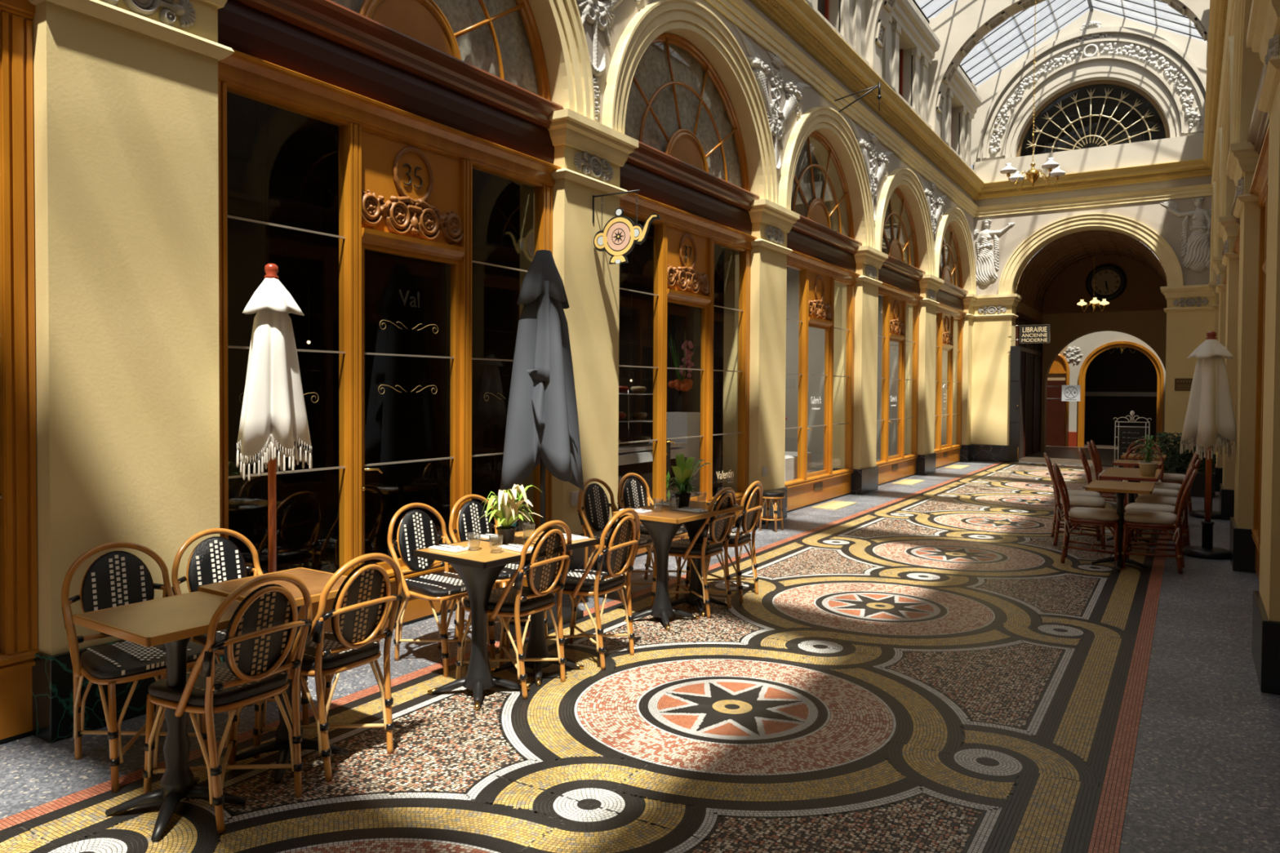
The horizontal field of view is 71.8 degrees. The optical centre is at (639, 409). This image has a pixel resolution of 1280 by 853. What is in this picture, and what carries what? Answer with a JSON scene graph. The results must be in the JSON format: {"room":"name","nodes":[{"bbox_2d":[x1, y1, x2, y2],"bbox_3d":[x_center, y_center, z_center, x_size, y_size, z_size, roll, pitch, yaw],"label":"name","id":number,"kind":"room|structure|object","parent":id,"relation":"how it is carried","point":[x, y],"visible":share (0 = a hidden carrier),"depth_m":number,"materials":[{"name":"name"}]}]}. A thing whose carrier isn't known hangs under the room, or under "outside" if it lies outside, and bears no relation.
{"room":"covered shopping arcade","nodes":[
{"label":"covered shopping arcade","id":0,"kind":"room"},
{"bbox_2d":[226,157,324,552],"bbox_3d":[-4.101,-1.337,7.418,0.050,5.400,3.440,1,1,32],"label":"wall","id":1,"kind":"structure","parent":0,"point":[288,198],"depth_m":8.45,"materials":[{"name":"brown"}]},
{"bbox_2d":[226,91,338,180],"bbox_3d":[-2.818,-2.271,6.602,2.960,0.080,3.440,1,1,32],"label":"window pane","id":2,"kind":"structure","parent":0,"point":[288,148],"depth_m":7.38,"materials":[{"name":"brown"}]},
{"bbox_2d":[323,168,519,549],"bbox_3d":[-1.997,-1.340,8.157,2.740,5.400,0.040,1,1,32],"label":"window glass","id":3,"kind":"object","parent":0,"point":[408,425],"depth_m":8.16,"materials":[{"name":"brown"}]},
{"bbox_2d":[28,0,984,743],"bbox_3d":[0.381,-2.813,8.758,0.820,8.350,26.580,1,1,32],"label":"wall","id":4,"kind":"structure","parent":0,"point":[126,165],"depth_m":4.49,"materials":[{"name":"paint"}]},
{"bbox_2d":[0,0,39,745],"bbox_3d":[-3.412,-1.051,2.633,0.190,5.045,2.910,1,1,32],"label":"window frame","id":5,"kind":"structure","parent":4,"relation":"in","point":[19,647],"depth_m":3.83,"materials":[{"name":"brown wood"}]},
{"bbox_2d":[217,0,563,633],"bbox_3d":[-1.454,-1.107,5.772,0.190,5.045,2.910,1,1,32],"label":"window","id":6,"kind":"structure","parent":4,"relation":"in","point":[415,119],"depth_m":5.57,"materials":[{"name":"brown wood"}]},
{"bbox_2d":[330,0,537,94],"bbox_3d":[-1.536,-2.996,5.790,0.040,1.220,2.760,1,1,32],"label":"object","id":7,"kind":"structure","parent":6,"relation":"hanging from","point":[477,48],"depth_m":6.49,"materials":[{"name":"glass"}]},
{"bbox_2d":[570,491,578,506],"bbox_3d":[-0.516,0.718,7.105,0.034,0.110,0.090,1,1,32],"label":"junction box","id":8,"kind":"object","parent":4,"relation":"attached to","point":[574,495],"visible":0.71,"depth_m":7.07,"materials":[{"name":"grey"}]},
{"bbox_2d":[592,189,660,264],"bbox_3d":[-0.114,-1.461,7.104,0.645,0.578,0.029,1,1,32],"label":"sign","id":9,"kind":"object","parent":4,"relation":"attached to","point":[620,235],"visible":1,"depth_m":7.12,"materials":[{"name":"yellow"}]},
{"bbox_2d":[617,32,759,557],"bbox_3d":[0.503,-1.163,8.912,0.190,5.045,2.910,1,1,32],"label":"window","id":10,"kind":"structure","parent":4,"relation":"in","point":[698,210],"depth_m":8.96,"materials":[{"name":"brown wood"}]},
{"bbox_2d":[666,439,671,502],"bbox_3d":[0.229,0.658,8.944,0.013,0.700,0.300,1,1,32],"label":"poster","id":11,"kind":"object","parent":10,"relation":"attached to","point":[668,444],"visible":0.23,"depth_m":9.03,"materials":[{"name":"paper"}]},
{"bbox_2d":[624,42,741,187],"bbox_3d":[0.421,-3.051,8.929,0.040,1.220,2.760,1,1,32],"label":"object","id":12,"kind":"structure","parent":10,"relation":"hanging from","point":[652,71],"depth_m":8.90,"materials":[{"name":"glass"}]},
{"bbox_2d":[784,130,862,512],"bbox_3d":[2.460,-1.218,12.051,0.190,5.045,2.910,1,1,32],"label":"window","id":13,"kind":"structure","parent":4,"relation":"in","point":[823,255],"depth_m":12.17,"materials":[{"name":"brown wood"}]},
{"bbox_2d":[834,82,881,112],"bbox_3d":[2.894,-4.124,11.829,0.675,0.370,0.060,1,1,32],"label":"wall bracket","id":14,"kind":"object","parent":4,"relation":"attached to","point":[879,96],"visible":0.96,"depth_m":11.76,"materials":[{"name":"black metal"}]},
{"bbox_2d":[875,186,925,485],"bbox_3d":[4.417,-1.274,15.191,0.190,5.045,2.910,1,1,32],"label":"window","id":15,"kind":"structure","parent":4,"relation":"in","point":[900,287],"depth_m":15.40,"materials":[{"name":"brown wood"}]},
{"bbox_2d":[933,224,968,468],"bbox_3d":[6.375,-1.330,18.330,0.190,5.045,2.910,1,1,32],"label":"window","id":16,"kind":"structure","parent":4,"relation":"in","point":[949,296],"depth_m":18.62,"materials":[{"name":"brown wood"}]},
{"bbox_2d":[0,441,1279,852],"bbox_3d":[5.020,1.369,11.921,10.760,0.150,36.500,1,1,32],"label":"floor","id":17,"kind":"structure","parent":0,"point":[920,667],"depth_m":4.11,"materials":[{"name":"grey tile"}]},
{"bbox_2d":[61,541,208,792],"bbox_3d":[-2.083,1.018,3.667,0.518,0.882,0.444,1,2,40],"label":"bistro chair","id":18,"kind":"object","parent":17,"relation":"on","point":[114,579],"visible":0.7,"depth_m":3.65,"materials":[{"name":"black wicker"}]},
{"bbox_2d":[72,591,246,841],"bbox_3d":[-1.691,1.103,3.231,0.520,0.728,0.470,1,1,34],"label":"bistro table","id":19,"kind":"object","parent":17,"relation":"on","point":[171,622],"visible":0.8,"depth_m":3.19,"materials":[{"name":"brown wood"}]},
{"bbox_2d":[142,573,312,833],"bbox_3d":[-1.539,1.029,3.311,0.518,0.882,0.443,1,1,32],"label":"bistro chair","id":20,"kind":"object","parent":17,"relation":"on","point":[260,633],"visible":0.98,"depth_m":3.19,"materials":[{"name":"black"}]},
{"bbox_2d":[171,528,309,750],"bbox_3d":[-1.832,1.011,4.062,0.518,0.882,0.444,1,2,36],"label":"bistro chair","id":21,"kind":"object","parent":17,"relation":"on","point":[215,559],"visible":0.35,"depth_m":4.14,"materials":[{"name":"black"}]},
{"bbox_2d":[197,567,349,783],"bbox_3d":[-1.447,1.083,3.650,0.520,0.728,0.480,1,1,34],"label":"bistro table","id":22,"kind":"object","parent":17,"relation":"on","point":[315,581],"visible":0.34,"depth_m":3.62,"materials":[{"name":"brown wood"}]},
{"bbox_2d":[235,263,312,698],"bbox_3d":[-1.880,0.350,4.540,0.370,2.180,0.349,0,1,-16],"label":"parasol","id":23,"kind":"object","parent":17,"relation":"on","point":[273,414],"visible":0.94,"depth_m":4.44,"materials":[{"name":"white"}]},
{"bbox_2d":[253,552,402,782],"bbox_3d":[-1.308,1.022,3.721,0.518,0.882,0.443,1,1,32],"label":"bistro chair","id":24,"kind":"object","parent":17,"relation":"on","point":[362,611],"visible":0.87,"depth_m":3.60,"materials":[{"name":"black"}]},
{"bbox_2d":[386,502,495,677],"bbox_3d":[-1.133,0.995,5.041,0.518,0.882,0.444,1,2,37],"label":"bistro chair","id":25,"kind":"object","parent":17,"relation":"on","point":[416,530],"visible":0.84,"depth_m":5.03,"materials":[{"name":"black"}]},
{"bbox_2d":[412,539,546,710],"bbox_3d":[-0.819,1.082,4.507,0.530,0.730,0.430,1,2,37],"label":"bistro table","id":26,"kind":"object","parent":17,"relation":"on","point":[479,570],"visible":0.99,"depth_m":4.46,"materials":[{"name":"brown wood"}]},
{"bbox_2d":[428,542,471,552],"bbox_3d":[-0.970,0.704,4.518,0.200,0.022,0.110,1,1,34],"label":"napkin","id":27,"kind":"object","parent":26,"relation":"on","point":[442,546],"visible":1,"depth_m":4.49,"materials":[{"name":"white"}]},
{"bbox_2d":[497,542,533,551],"bbox_3d":[-0.626,0.706,4.540,0.200,0.022,0.110,1,2,42],"label":"napkin","id":28,"kind":"object","parent":26,"relation":"on","point":[512,546],"visible":0.66,"depth_m":4.53,"materials":[{"name":"white"}]},
{"bbox_2d":[448,494,547,652],"bbox_3d":[-0.881,0.987,5.483,0.518,0.882,0.443,1,2,35],"label":"bistro chair","id":29,"kind":"object","parent":17,"relation":"on","point":[468,522],"visible":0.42,"depth_m":5.51,"materials":[{"name":"black"}]},
{"bbox_2d":[455,520,572,699],"bbox_3d":[-0.653,1.006,4.656,0.518,0.882,0.443,1,1,32],"label":"bistro chair","id":30,"kind":"object","parent":17,"relation":"on","point":[517,601],"visible":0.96,"depth_m":4.55,"materials":[{"name":"black"}]},
{"bbox_2d":[475,528,599,686],"bbox_3d":[-0.563,1.076,4.861,0.530,0.730,0.430,1,2,37],"label":"bistro table","id":31,"kind":"object","parent":17,"relation":"on","point":[537,647],"visible":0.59,"depth_m":4.82,"materials":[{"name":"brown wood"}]},
{"bbox_2d":[478,484,542,544],"bbox_3d":[-0.689,0.555,4.684,0.364,0.317,0.365,1,1,32],"label":"potted plant","id":32,"kind":"object","parent":31,"relation":"on","point":[508,507],"visible":1,"depth_m":4.65,"materials":[{"name":"green plant"}]},
{"bbox_2d":[500,249,584,630],"bbox_3d":[-0.649,0.180,5.924,0.507,2.475,0.507,1,1,12],"label":"parasol","id":33,"kind":"object","parent":17,"relation":"on","point":[542,423],"visible":0.98,"depth_m":5.78,"materials":[{"name":"grey fabric"}]},
{"bbox_2d":[544,508,640,670],"bbox_3d":[-0.290,0.998,5.126,0.518,0.882,0.444,1,1,30],"label":"bistro chair","id":34,"kind":"object","parent":17,"relation":"on","point":[623,543],"visible":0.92,"depth_m":5.00,"materials":[{"name":"black"}]},
{"bbox_2d":[577,478,655,604],"bbox_3d":[-0.164,0.968,6.557,0.518,0.882,0.444,1,2,36],"label":"bistro chair","id":35,"kind":"object","parent":17,"relation":"on","point":[596,505],"visible":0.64,"depth_m":6.59,"materials":[{"name":"black"}]},
{"bbox_2d":[617,472,688,591],"bbox_3d":[0.116,0.960,7.007,0.518,0.882,0.444,1,2,36],"label":"bistro chair","id":36,"kind":"object","parent":17,"relation":"on","point":[633,496],"visible":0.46,"depth_m":7.08,"materials":[{"name":"black"}]},
{"bbox_2d":[612,506,712,630],"bbox_3d":[0.150,1.057,5.948,0.530,0.730,0.420,1,2,37],"label":"bistro table","id":37,"kind":"object","parent":17,"relation":"on","point":[662,526],"visible":0.91,"depth_m":5.90,"materials":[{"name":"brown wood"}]},
{"bbox_2d":[675,506,707,513],"bbox_3d":[0.356,0.680,6.001,0.200,0.022,0.110,1,2,42],"label":"napkin","id":38,"kind":"object","parent":37,"relation":"on","point":[685,508],"visible":1,"depth_m":5.97,"materials":[{"name":"white"}]},
{"bbox_2d":[650,487,736,618],"bbox_3d":[0.391,0.978,6.256,0.518,0.882,0.443,1,1,32],"label":"bistro chair","id":39,"kind":"object","parent":17,"relation":"on","point":[720,526],"visible":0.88,"depth_m":6.13,"materials":[{"name":"black"}]},
{"bbox_2d":[649,500,744,617],"bbox_3d":[0.403,1.051,6.297,0.530,0.730,0.420,1,2,37],"label":"bistro table","id":40,"kind":"object","parent":17,"relation":"on","point":[692,527],"visible":0.58,"depth_m":6.25,"materials":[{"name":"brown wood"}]},
{"bbox_2d":[663,453,711,508],"bbox_3d":[0.327,0.501,6.160,0.319,0.374,0.258,1,1,32],"label":"potted plant","id":41,"kind":"object","parent":40,"relation":"on","point":[683,472],"visible":1,"depth_m":6.14,"materials":[{"name":"green plant"}]},
{"bbox_2d":[684,480,763,603],"bbox_3d":[0.648,0.970,6.687,0.518,0.882,0.444,1,1,28],"label":"bistro chair","id":42,"kind":"object","parent":17,"relation":"on","point":[748,517],"visible":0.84,"depth_m":6.57,"materials":[{"name":"black"}]},
{"bbox_2d":[759,490,784,532],"bbox_3d":[1.462,1.130,9.834,0.290,0.435,0.290,1,1,32],"label":"rattan stool","id":43,"kind":"object","parent":17,"relation":"on","point":[770,495],"visible":0.9,"depth_m":9.77,"materials":[{"name":"black"}]},
{"bbox_2d":[811,500,856,510],"bbox_3d":[2.634,1.301,11.985,0.340,0.010,0.835,1,1,32],"label":"doormat","id":44,"kind":"object","parent":17,"relation":"on","point":[835,505],"visible":1,"depth_m":11.95,"materials":[{"name":"fabric"}]},
{"bbox_2d":[891,479,924,484],"bbox_3d":[4.591,1.246,15.124,0.340,0.010,0.835,1,1,32],"label":"doormat","id":45,"kind":"object","parent":17,"relation":"on","point":[905,482],"visible":1,"depth_m":15.06,"materials":[{"name":"fabric"}]},
{"bbox_2d":[1044,452,1101,541],"bbox_3d":[4.654,0.926,9.541,0.560,0.897,0.452,1,1,26],"label":"cane chair","id":46,"kind":"object","parent":17,"relation":"on","point":[1078,493],"visible":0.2,"depth_m":9.43,"materials":[{"name":"brown"}]},
{"bbox_2d":[1060,489,1101,497],"bbox_3d":[4.717,0.923,9.510,0.418,0.071,0.426,1,1,26],"label":"cushion","id":47,"kind":"object","parent":46,"relation":"on","point":[1078,493],"depth_m":9.38,"materials":[{"name":"fabric"}]},
{"bbox_2d":[1045,456,1106,550],"bbox_3d":[4.429,0.936,9.010,0.560,0.897,0.452,1,1,26],"label":"cane chair","id":48,"kind":"object","parent":17,"relation":"on","point":[1074,500],"visible":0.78,"depth_m":8.89,"materials":[{"name":"brown"}]},
{"bbox_2d":[1060,495,1106,507],"bbox_3d":[4.492,0.934,8.979,0.418,0.071,0.426,1,1,26],"label":"cushion","id":49,"kind":"object","parent":48,"relation":"on","point":[1074,500],"depth_m":8.82,"materials":[{"name":"fabric"}]},
{"bbox_2d":[1052,462,1119,568],"bbox_3d":[4.079,0.954,8.101,0.560,0.897,0.452,1,1,29],"label":"cane chair","id":50,"kind":"object","parent":17,"relation":"on","point":[1098,517],"visible":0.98,"depth_m":7.99,"materials":[{"name":"brown"}]},
{"bbox_2d":[1068,506,1119,520],"bbox_3d":[4.141,0.951,8.066,0.418,0.071,0.426,1,1,29],"label":"cushion","id":51,"kind":"object","parent":50,"relation":"on","point":[1084,513],"depth_m":7.93,"materials":[{"name":"fabric"}]},
{"bbox_2d":[1078,447,1128,512],"bbox_3d":[5.503,0.911,10.489,0.560,0.897,0.452,1,1,30],"label":"cane chair","id":52,"kind":"object","parent":17,"relation":"on","point":[1086,465],"visible":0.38,"depth_m":10.40,"materials":[{"name":"brown"}]},
{"bbox_2d":[1090,440,1115,497],"bbox_3d":[6.501,0.881,12.165,0.560,0.897,0.452,1,1,30],"label":"cane chair","id":53,"kind":"object","parent":17,"relation":"on","point":[1093,445],"visible":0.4,"depth_m":12.14,"materials":[{"name":"brown"}]},
{"bbox_2d":[1087,441,1123,502],"bbox_3d":[6.237,0.888,11.741,0.560,0.897,0.452,1,1,30],"label":"cane chair","id":54,"kind":"object","parent":17,"relation":"on","point":[1097,473],"visible":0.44,"depth_m":11.66,"materials":[{"name":"brown"}]},
{"bbox_2d":[1084,480,1155,570],"bbox_3d":[4.270,1.040,7.869,0.500,0.727,0.740,1,1,32],"label":"wooden table","id":55,"kind":"object","parent":17,"relation":"on","point":[1121,489],"visible":0.95,"depth_m":7.84,"materials":[{"name":"brown wood"}]},
{"bbox_2d":[1099,466,1161,542],"bbox_3d":[5.072,1.018,9.137,0.500,0.727,1.240,1,1,32],"label":"wooden table","id":56,"kind":"object","parent":17,"relation":"on","point":[1131,474],"visible":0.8,"depth_m":8.98,"materials":[{"name":"brown wood"}]},
{"bbox_2d":[1131,433,1165,476],"bbox_3d":[5.036,0.448,8.759,0.291,0.427,0.337,0,1,-31],"label":"potted plant","id":57,"kind":"object","parent":56,"relation":"on","point":[1146,468],"visible":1,"depth_m":8.73,"materials":[{"name":"green plant"}]},
{"bbox_2d":[1113,410,1151,467],"bbox_3d":[8.350,0.652,15.009,0.570,1.260,0.327,1,1,32],"label":"menu board","id":58,"kind":"object","parent":17,"relation":"on","point":[1126,435],"visible":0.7,"depth_m":14.90,"materials":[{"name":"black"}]},
{"bbox_2d":[1111,459,1163,502],"bbox_3d":[5.917,0.993,10.530,0.500,0.727,0.600,1,1,32],"label":"wooden table","id":59,"kind":"object","parent":17,"relation":"on","point":[1135,464],"visible":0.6,"depth_m":10.46,"materials":[{"name":"brown wood"}]},
{"bbox_2d":[1122,444,1164,511],"bbox_3d":[6.277,0.904,11.048,0.452,0.897,0.560,1,1,32],"label":"cane chair","id":60,"kind":"object","parent":17,"relation":"on","point":[1160,480],"visible":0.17,"depth_m":11.16,"materials":[{"name":"brown"}]},
{"bbox_2d":[1122,479,1161,482],"bbox_3d":[6.239,0.901,10.988,0.426,0.071,0.418,1,1,32],"label":"cushion","id":61,"kind":"object","parent":60,"relation":"on","point":[1159,480],"depth_m":10.82,"materials":[{"name":"fabric"}]},
{"bbox_2d":[1120,453,1166,460],"bbox_3d":[6.613,0.973,11.628,0.500,0.727,0.600,1,1,32],"label":"wooden table","id":62,"kind":"object","parent":17,"relation":"on","point":[1131,455],"visible":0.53,"depth_m":11.48,"materials":[{"name":"brown wood"}]},
{"bbox_2d":[1126,439,1161,469],"bbox_3d":[7.062,0.879,12.420,0.452,0.897,0.560,1,1,32],"label":"cane chair","id":63,"kind":"object","parent":17,"relation":"on","point":[1142,440],"visible":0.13,"depth_m":12.63,"materials":[{"name":"brown"}]},
{"bbox_2d":[1120,468,1197,573],"bbox_3d":[4.594,0.963,7.828,0.560,0.897,0.452,1,1,34],"label":"cane chair","id":64,"kind":"object","parent":17,"relation":"on","point":[1164,522],"visible":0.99,"depth_m":7.71,"materials":[{"name":"brown"}]},
{"bbox_2d":[1123,510,1177,524],"bbox_3d":[4.535,0.958,7.867,0.418,0.071,0.426,1,1,34],"label":"cushion","id":65,"kind":"object","parent":64,"relation":"on","point":[1145,517],"depth_m":7.73,"materials":[{"name":"fabric"}]},
{"bbox_2d":[1124,463,1195,558],"bbox_3d":[4.919,0.953,8.377,0.560,0.897,0.452,1,2,36],"label":"cane chair","id":66,"kind":"object","parent":17,"relation":"on","point":[1132,506],"visible":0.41,"depth_m":8.28,"materials":[{"name":"brown"}]},
{"bbox_2d":[1124,502,1174,513],"bbox_3d":[4.862,0.948,8.419,0.418,0.071,0.426,1,2,36],"label":"cushion","id":67,"kind":"object","parent":66,"relation":"on","point":[1132,506],"depth_m":8.32,"materials":[{"name":"fabric"}]},
{"bbox_2d":[1133,458,1200,546],"bbox_3d":[5.358,0.943,8.987,0.560,0.897,0.452,1,2,36],"label":"cane chair","id":68,"kind":"object","parent":17,"relation":"on","point":[1143,499],"visible":0.34,"depth_m":8.93,"materials":[{"name":"brown"}]},
{"bbox_2d":[1134,495,1177,506],"bbox_3d":[5.301,0.938,9.029,0.418,0.071,0.426,1,2,36],"label":"cushion","id":69,"kind":"object","parent":68,"relation":"on","point":[1143,499],"depth_m":8.91,"materials":[{"name":"fabric"}]},
{"bbox_2d":[1137,453,1198,531],"bbox_3d":[5.792,0.929,9.721,0.560,0.897,0.452,1,1,34],"label":"cane chair","id":70,"kind":"object","parent":17,"relation":"on","point":[1157,491],"visible":0.27,"depth_m":9.59,"materials":[{"name":"brown"}]},
{"bbox_2d":[1137,488,1178,497],"bbox_3d":[5.733,0.924,9.760,0.418,0.071,0.426,1,1,34],"label":"cushion","id":71,"kind":"object","parent":70,"relation":"on","point":[1157,491],"depth_m":9.60,"materials":[{"name":"fabric"}]},
{"bbox_2d":[1145,450,1196,524],"bbox_3d":[6.225,0.917,10.396,0.560,0.897,0.452,1,1,32],"label":"cane chair","id":72,"kind":"object","parent":17,"relation":"on","point":[1157,485],"visible":0.09,"depth_m":10.28,"materials":[{"name":"brown"}]},
{"bbox_2d":[1145,481,1181,490],"bbox_3d":[6.165,0.913,10.433,0.418,0.071,0.426,1,1,32],"label":"cushion","id":73,"kind":"object","parent":72,"relation":"on","point":[1157,485],"depth_m":10.27,"materials":[{"name":"fabric"}]},
{"bbox_2d":[1159,473,1191,513],"bbox_3d":[7.026,0.896,11.605,0.560,0.897,0.452,1,1,32],"label":"cane chair","id":74,"kind":"object","parent":17,"relation":"on","point":[1167,477],"visible":0.19,"depth_m":11.44,"materials":[{"name":"brown"}]},
{"bbox_2d":[1159,473,1185,481],"bbox_3d":[6.966,0.891,11.643,0.418,0.071,0.426,1,1,32],"label":"cushion","id":75,"kind":"object","parent":74,"relation":"on","point":[1166,477],"depth_m":11.47,"materials":[{"name":"fabric"}]},
{"bbox_2d":[1155,431,1216,497],"bbox_3d":[8.354,0.836,13.547,0.811,0.947,0.557,1,1,32],"label":"planter","id":76,"kind":"object","parent":17,"relation":"on","point":[1197,487],"visible":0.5,"depth_m":13.45,"materials":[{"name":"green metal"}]},
{"bbox_2d":[1189,490,1221,519],"bbox_3d":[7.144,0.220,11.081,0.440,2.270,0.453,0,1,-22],"label":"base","id":77,"kind":"object","parent":17,"relation":"on","point":[1195,513],"visible":0.02,"depth_m":11.02,"materials":[{"name":"metal"}]},
{"bbox_2d":[1179,331,1236,559],"bbox_3d":[5.414,0.332,8.419,0.468,2.140,0.453,1,1,32],"label":"parasol","id":78,"kind":"object","parent":17,"relation":"on","point":[1210,419],"visible":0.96,"depth_m":8.32,"materials":[{"name":"white"}]},
{"bbox_2d":[618,225,724,497],"bbox_3d":[-0.040,-1.395,11.296,2.740,5.400,0.040,1,1,32],"label":"wall","id":79,"kind":"structure","parent":0,"point":[683,322],"depth_m":11.15,"materials":[{"name":"brown"}]},
{"bbox_2d":[785,146,833,472],"bbox_3d":[1.918,-1.451,14.436,2.740,5.400,0.040,1,1,32],"label":"wall","id":80,"kind":"structure","parent":0,"point":[815,335],"depth_m":13.96,"materials":[{"name":"grey"}]},
{"bbox_2d":[875,202,898,461],"bbox_3d":[3.875,-1.507,17.575,2.740,5.400,0.040,1,1,32],"label":"wall","id":81,"kind":"structure","parent":0,"point":[894,354],"depth_m":16.99,"materials":[{"name":"grey"}]},
{"bbox_2d":[933,244,946,448],"bbox_3d":[5.832,-1.562,20.715,2.740,5.400,0.040,1,1,32],"label":"wall","id":82,"kind":"structure","parent":0,"point":[941,260],"depth_m":20.06,"materials":[{"name":"grey"}]},
{"bbox_2d":[913,0,1203,90],"bbox_3d":[2.645,-7.537,7.637,5.600,1.397,27.014,1,1,32],"label":"ceiling","id":83,"kind":"structure","parent":0,"point":[1091,6],"depth_m":18.00,"materials":[{"name":"clear glass"}]},
{"bbox_2d":[865,0,897,78],"bbox_3d":[5.406,-6.555,12.100,4.560,3.430,0.450,1,1,32],"label":"arch","id":84,"kind":"object","parent":83,"relation":"attached to","point":[877,12],"visible":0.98,"depth_m":13.12,"materials":[{"name":"paint"}]},
{"bbox_2d":[1000,7,1065,191],"bbox_3d":[5.401,-5.120,12.099,0.739,4.142,0.739,1,1,34],"label":"chandelier","id":85,"kind":"object","parent":84,"relation":"hanging from","point":[1033,174],"visible":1,"depth_m":12.10,"materials":[{"name":"glass"}]},
{"bbox_2d":[928,0,1209,137],"bbox_3d":[7.364,-6.610,15.239,4.560,3.430,0.450,1,1,32],"label":"arch","id":86,"kind":"object","parent":83,"relation":"attached to","point":[960,26],"visible":0.87,"depth_m":15.97,"materials":[{"name":"paint"}]},
{"bbox_2d":[1014,230,1167,458],"bbox_3d":[10.861,-1.377,21.018,3.800,5.080,4.500,1,1,32],"label":"wall","id":87,"kind":"structure","parent":0,"point":[1051,286],"depth_m":22.20,"materials":[{"name":"beige paint"}]},
{"bbox_2d":[1076,244,1109,311],"bbox_3d":[10.567,-3.064,20.727,0.684,1.562,0.621,-1,2,-38],"label":"chandelier","id":88,"kind":"object","parent":87,"relation":"hanging from","point":[1093,304],"visible":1,"depth_m":20.67,"materials":[{"name":"glass"}]},
{"bbox_2d":[1085,264,1127,301],"bbox_3d":[11.860,-3.224,22.525,0.940,0.940,0.090,1,1,32],"label":"wall clock","id":89,"kind":"object","parent":87,"relation":"attached to","point":[1110,282],"visible":0.98,"depth_m":22.52,"materials":[{"name":"black"}]},
{"bbox_2d":[1016,259,1165,446],"bbox_3d":[13.395,-1.507,24.987,4.700,5.200,5.580,1,1,32],"label":"wall","id":90,"kind":"structure","parent":0,"point":[1113,384],"depth_m":26.71,"materials":[{"name":"paint"}]},
{"bbox_2d":[1046,385,1080,401],"bbox_3d":[11.590,-0.459,25.006,1.537,0.460,0.070,1,1,32],"label":"square sign","id":91,"kind":"object","parent":90,"relation":"attached to","point":[1069,393],"visible":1,"depth_m":24.72,"materials":[{"name":"silver metal"}]},
{"bbox_2d":[970,8,1214,470],"bbox_3d":[9.516,-3.608,18.788,5.560,9.620,0.870,1,1,32],"label":"wall","id":92,"kind":"structure","parent":0,"point":[1157,193],"depth_m":18.52,"materials":[{"name":"paint"}]},
{"bbox_2d":[1008,346,1020,462],"bbox_3d":[8.194,-0.108,19.360,0.200,2.540,0.104,1,1,32],"label":"gate leaf","id":93,"kind":"object","parent":92,"relation":"attached to","point":[1015,364],"visible":1,"depth_m":19.34,"materials":[{"name":"black metal"}]},
{"bbox_2d":[1010,324,1049,343],"bbox_3d":[8.443,-1.623,19.163,0.794,0.402,0.040,1,1,32],"label":"sign","id":94,"kind":"object","parent":92,"relation":"attached to","point":[1028,334],"visible":1,"depth_m":19.10,"materials":[{"name":"black"}]},
{"bbox_2d":[973,80,1169,169],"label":"window","id":95,"kind":"structure","parent":92,"relation":"in","point":[1096,113],"depth_m":20.39,"materials":[{"name":"brown metal"}]},
{"bbox_2d":[1174,378,1192,391],"bbox_3d":[10.912,-0.491,17.753,0.320,0.250,0.014,1,1,32],"label":"wall plaque","id":96,"kind":"object","parent":92,"relation":"attached to","point":[1180,384],"visible":0.96,"depth_m":17.75,"materials":[{"name":"brown"}]},
{"bbox_2d":[1202,0,1279,694],"bbox_3d":[4.513,-2.731,6.183,0.820,8.350,26.580,1,1,32],"label":"wall","id":97,"kind":"structure","parent":0,"point":[1244,35],"depth_m":7.65,"materials":[{"name":"paint"}]},
{"bbox_2d":[1231,188,1239,260],"bbox_3d":[6.508,-1.138,9.529,0.190,5.045,2.910,1,1,32],"label":"sculpture","id":98,"kind":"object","parent":97,"relation":"in","point":[1236,247],"depth_m":10.24,"materials":[{"name":"stone"}]},
{"bbox_2d":[1247,64,1269,582],"bbox_3d":[4.551,-1.083,6.389,0.190,5.045,2.910,1,1,32],"label":"window","id":99,"kind":"structure","parent":97,"relation":"in","point":[1259,131],"depth_m":7.38,"materials":[{"name":"brown wood"}]},
{"bbox_3d":[-0.867,1.317,9.809,3.000,0.030,3.440,1,1,32],"label":"floor","id":100,"kind":"structure","parent":0,"visible":0},
{"bbox_2d":[617,390,688,509],"bbox_3d":[-0.088,0.553,9.522,0.840,1.520,1.450,1,1,32],"label":"shelving unit","id":101,"kind":"object","parent":100,"relation":"on","point":[637,458],"visible":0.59,"depth_m":9.24,"materials":[{"name":"white"}]},
{"bbox_2d":[617,440,688,465],"bbox_3d":[-0.087,0.463,9.520,0.600,0.160,1.450,1,1,32],"label":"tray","id":102,"kind":"object","parent":101,"relation":"on","point":[634,453],"depth_m":9.21,"materials":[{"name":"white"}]},
{"bbox_2d":[666,333,699,497],"bbox_3d":[0.490,0.209,10.254,0.306,2.183,0.403,1,1,32],"label":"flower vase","id":103,"kind":"object","parent":100,"relation":"on","point":[681,423],"visible":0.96,"depth_m":10.17,"materials":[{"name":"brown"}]},
{"bbox_3d":[1.091,1.262,12.949,3.000,0.030,3.440,1,1,32],"label":"floor","id":104,"kind":"structure","parent":0,"visible":0},
{"bbox_2d":[784,455,797,481],"bbox_3d":[1.851,0.960,12.116,0.500,0.620,0.500,1,1,32],"label":"plinth block","id":105,"kind":"object","parent":104,"relation":"on","point":[790,462],"visible":0.11,"depth_m":11.95,"materials":[{"name":"white"}]},
{"bbox_2d":[785,451,811,473],"bbox_3d":[2.289,0.949,13.198,0.400,0.600,0.400,1,1,32],"label":"plinth block","id":106,"kind":"object","parent":104,"relation":"on","point":[809,454],"visible":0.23,"depth_m":13.19,"materials":[{"name":"white"}]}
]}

